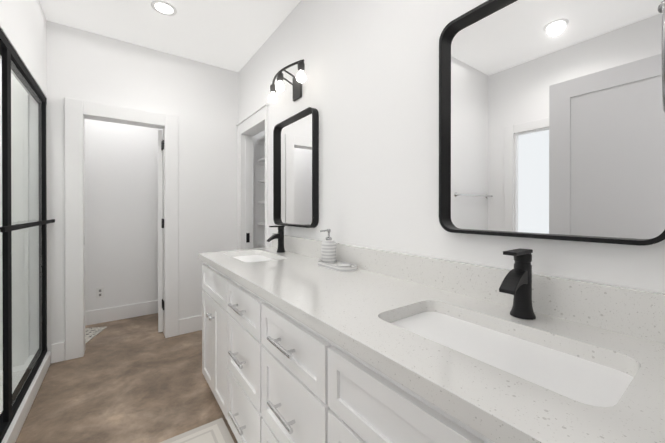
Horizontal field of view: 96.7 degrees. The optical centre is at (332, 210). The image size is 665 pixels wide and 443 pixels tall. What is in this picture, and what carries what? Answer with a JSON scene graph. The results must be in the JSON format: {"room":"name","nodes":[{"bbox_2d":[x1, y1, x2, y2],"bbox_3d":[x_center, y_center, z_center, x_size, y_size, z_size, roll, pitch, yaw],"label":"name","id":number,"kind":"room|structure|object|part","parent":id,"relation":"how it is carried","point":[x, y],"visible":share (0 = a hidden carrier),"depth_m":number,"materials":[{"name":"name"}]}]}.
{"room":"bathroom","nodes":[
{"label":"bathroom","id":0,"kind":"room"},
{"bbox_2d":[0,0,46,97],"bbox_3d":[-1.888,-1.203,1.733,0.100,0.620,1.460,0,0,-36],"label":"wall","id":1,"kind":"structure","parent":0,"point":[23,25],"depth_m":1.90,"materials":[{"name":"white paint"}]},
{"bbox_2d":[85,119,162,310],"bbox_3d":[-2.433,-0.148,3.354,2.350,2.740,0.120,0,0,-36],"label":"wall","id":2,"kind":"structure","parent":0,"point":[121,214],"depth_m":3.32,"materials":[{"name":"white paint"}]},
{"bbox_2d":[96,287,103,298],"bbox_3d":[-2.525,0.895,3.212,0.070,0.115,0.007,0,0,-36],"label":"outlet","id":3,"kind":"object","parent":2,"relation":"attached to","point":[100,292],"visible":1,"depth_m":3.21,"materials":[{"name":"white plastic"}]},
{"bbox_2d":[85,300,157,325],"bbox_3d":[-2.187,1.148,3.017,2.110,0.150,0.720,0,0,-36],"label":"baseboard","id":4,"kind":"structure","parent":2,"relation":"attached to","point":[97,316],"depth_m":3.31,"materials":[{"name":"white paint"}]},
{"bbox_2d":[15,313,237,442],"bbox_3d":[-0.684,1.258,1.278,3.450,0.060,5.700,0,0,-36],"label":"floor","id":5,"kind":"structure","parent":0,"point":[140,379],"depth_m":1.99,"materials":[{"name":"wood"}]},
{"bbox_2d":[0,28,54,442],"bbox_3d":[-2.154,-0.142,1.545,0.852,2.738,1.454,0,0,-36],"label":"shower","id":6,"kind":"object","parent":5,"relation":"on","point":[23,371],"visible":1,"depth_m":2.10,"materials":[{"name":"black metal"}]},
{"bbox_3d":[-1.859,0.127,1.740,0.026,1.928,1.352,0,0,-36],"label":"glass","id":7,"kind":"part","parent":6,"relation":"part of","materials":[{"name":"clear glass"}]},
{"bbox_2d":[85,327,106,343],"bbox_3d":[-2.504,1.219,2.746,0.450,0.008,0.600,0,0,-14],"label":"rug","id":8,"kind":"object","parent":5,"relation":"on","point":[91,333],"visible":0.14,"depth_m":2.94,"materials":[{"name":"beige fabric"}]},
{"bbox_2d":[160,418,233,442],"bbox_3d":[-0.534,1.220,1.016,0.657,0.016,1.300,0,0,-36],"label":"rug","id":9,"kind":"object","parent":5,"relation":"on","point":[216,431],"visible":1,"depth_m":1.59,"materials":[{"name":"white fabric"}]},
{"bbox_2d":[198,257,509,442],"bbox_3d":[-0.057,0.790,1.371,0.617,0.875,2.302,0,0,-36],"label":"bathroom vanity","id":10,"kind":"object","parent":5,"relation":"on","point":[299,345],"depth_m":1.00,"materials":[{"name":"white paint"}]},
{"bbox_2d":[198,245,664,442],"bbox_3d":[-0.052,0.333,1.381,0.598,0.040,2.328,0,0,-36],"label":"countertop","id":11,"kind":"structure","parent":10,"relation":"on","point":[356,308],"depth_m":0.68,"materials":[{"name":"white stone"}]},
{"bbox_2d":[230,253,273,260],"bbox_3d":[-0.548,0.411,2.052,0.315,0.145,0.560,0,0,-36],"label":"sink","id":12,"kind":"object","parent":11,"relation":"in","point":[245,256],"depth_m":2.23,"materials":[{"name":"white ceramic"}]},
{"bbox_2d":[267,225,284,252],"bbox_3d":[-0.411,0.211,2.175,0.135,0.197,0.066,0,0,-36],"label":"faucet","id":13,"kind":"object","parent":11,"relation":"on","point":[279,235],"visible":1,"depth_m":2.17,"materials":[{"name":"black metal"}]},
{"bbox_2d":[318,229,356,271],"bbox_3d":[0.023,0.208,1.619,0.115,0.206,0.270,0,0,-36],"label":"soap dispenser","id":14,"kind":"object","parent":11,"relation":"on","point":[328,260],"visible":1,"depth_m":1.64,"materials":[{"name":"white ceramic"}]},
{"bbox_2d":[390,305,625,404],"bbox_3d":[0.388,0.415,0.755,0.315,0.145,0.560,0,0,-36],"label":"sink","id":15,"kind":"object","parent":11,"relation":"in","point":[592,378],"depth_m":0.73,"materials":[{"name":"white ceramic"}]},
{"bbox_2d":[499,248,535,319],"bbox_3d":[0.538,0.215,0.860,0.135,0.197,0.066,0,0,-36],"label":"faucet","id":16,"kind":"object","parent":11,"relation":"on","point":[517,282],"visible":1,"depth_m":0.86,"materials":[{"name":"black metal"}]},
{"bbox_2d":[28,20,264,354],"bbox_3d":[-1.724,-0.147,2.829,3.055,2.740,0.120,0,0,-36],"label":"wall","id":17,"kind":"structure","parent":0,"point":[199,99],"depth_m":2.83,"materials":[{"name":"white paint"}]},
{"bbox_2d":[64,97,178,360],"bbox_3d":[-1.889,0.151,2.712,0.830,2.145,0.160,0,0,-36],"label":"door frame","id":18,"kind":"structure","parent":17,"relation":"attached to","point":[77,112],"depth_m":2.50,"materials":[{"name":"white paint"}]},
{"bbox_2d":[158,130,163,331],"bbox_3d":[-1.798,0.206,3.193,0.194,2.017,0.684,0,0,-36],"label":"door","id":19,"kind":"structure","parent":17,"relation":"in","point":[160,230],"depth_m":2.95,"materials":[{"name":"white paint"}]},
{"bbox_2d":[179,315,201,334],"bbox_3d":[-1.270,1.148,3.078,0.591,0.150,0.016,0,0,-36],"label":"baseboard","id":20,"kind":"structure","parent":17,"relation":"attached to","point":[190,324],"depth_m":2.96,"materials":[{"name":"white paint"}]},
{"bbox_2d":[39,0,300,71],"bbox_3d":[-0.684,-1.542,1.269,3.450,0.060,5.700,0,0,-36],"label":"ceiling","id":21,"kind":"structure","parent":0,"point":[233,35],"depth_m":2.40,"materials":[{"name":"white paint"}]},
{"bbox_2d":[151,0,176,15],"bbox_3d":[-1.259,-1.511,2.211,0.169,0.006,0.169,0,0,9],"label":"recessed light","id":22,"kind":"object","parent":21,"relation":"in","point":[163,8],"visible":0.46,"depth_m":2.19,"materials":[{"name":"white paint"}]},
{"bbox_2d":[238,0,664,293],"bbox_3d":[0.004,-0.144,1.918,0.120,2.740,3.380,0,0,-36],"label":"wall","id":23,"kind":"structure","parent":0,"point":[370,88],"depth_m":1.47,"materials":[{"name":"white paint"}]},
{"bbox_2d":[245,135,249,248],"bbox_3d":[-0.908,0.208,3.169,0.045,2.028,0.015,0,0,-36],"label":"pocket door","id":24,"kind":"structure","parent":23,"relation":"in","point":[247,177],"depth_m":3.16,"materials":[{"name":"white paint"}]},
{"bbox_2d":[236,102,268,249],"bbox_3d":[-0.757,0.139,2.945,0.152,2.167,0.803,0,0,-36],"label":"door frame","id":25,"kind":"structure","parent":23,"relation":"attached to","point":[253,123],"depth_m":3.14,"materials":[{"name":"white paint"}]},
{"bbox_2d":[269,59,305,101],"bbox_3d":[-0.323,-0.899,2.112,0.175,0.170,0.494,0,0,-36],"label":"vanity light fixture","id":26,"kind":"object","parent":23,"relation":"attached to","point":[297,89],"depth_m":2.08,"materials":[{"name":"black metal"}]},
{"bbox_3d":[-0.458,-0.875,2.281,0.061,0.073,0.062,0,0,-36],"label":"sconce bulb","id":27,"kind":"part","parent":26,"relation":"part of","materials":[{"name":"white glass"}]},
{"bbox_3d":[-0.369,-0.874,2.079,0.061,0.073,0.062,0,0,-36],"label":"sconce bulb","id":28,"kind":"part","parent":26,"relation":"part of","materials":[{"name":"white glass"}]},
{"bbox_3d":[-0.205,-0.874,1.931,0.061,0.073,0.062,0,0,-36],"label":"sconce bulb","id":29,"kind":"part","parent":26,"relation":"part of","materials":[{"name":"white glass"}]},
{"bbox_2d":[273,107,318,227],"bbox_3d":[-0.287,-0.285,2.177,0.044,0.800,0.610,0,0,-36],"label":"mirror","id":30,"kind":"object","parent":23,"relation":"attached to","point":[295,170],"visible":1,"depth_m":2.15,"materials":[{"name":"black mirror"}]},
{"bbox_2d":[272,233,664,340],"bbox_3d":[0.182,0.255,1.550,0.020,0.115,2.328,0,0,-36],"label":"backsplash","id":31,"kind":"structure","parent":23,"relation":"attached to","point":[641,313],"depth_m":0.91,"materials":[{"name":"white stone"}]},
{"bbox_2d":[439,0,664,245],"bbox_3d":[0.615,-0.316,0.928,0.044,0.800,0.610,0,0,-36],"label":"mirror","id":32,"kind":"object","parent":23,"relation":"attached to","point":[551,119],"visible":0.98,"depth_m":0.88,"materials":[{"name":"black mirror"}]},
{"bbox_3d":[-0.213,-0.148,3.243,0.120,2.740,0.980,0,0,-36],"label":"wall","id":33,"kind":"structure","parent":0,"visible":0},
{"bbox_2d":[258,135,264,247],"bbox_3d":[-0.451,0.052,3.145,0.378,1.740,0.856,0,0,-36],"label":"closet shelves","id":34,"kind":"object","parent":33,"relation":"attached to","point":[261,140],"visible":0.17,"depth_m":3.37,"materials":[{"name":"white paint"}]},
{"bbox_3d":[-0.037,-0.137,-0.122,2.335,2.740,0.120,0,0,-36],"label":"wall","id":35,"kind":"structure","parent":0,"visible":0},
{"bbox_2d":[657,0,664,112],"bbox_3d":[0.705,-0.320,0.562,0.193,0.240,0.119,0,0,-36],"label":"towel ring","id":36,"kind":"object","parent":35,"relation":"attached to","point":[661,8],"visible":1,"depth_m":0.55,"materials":[{"name":"silver metal"}]}
]}

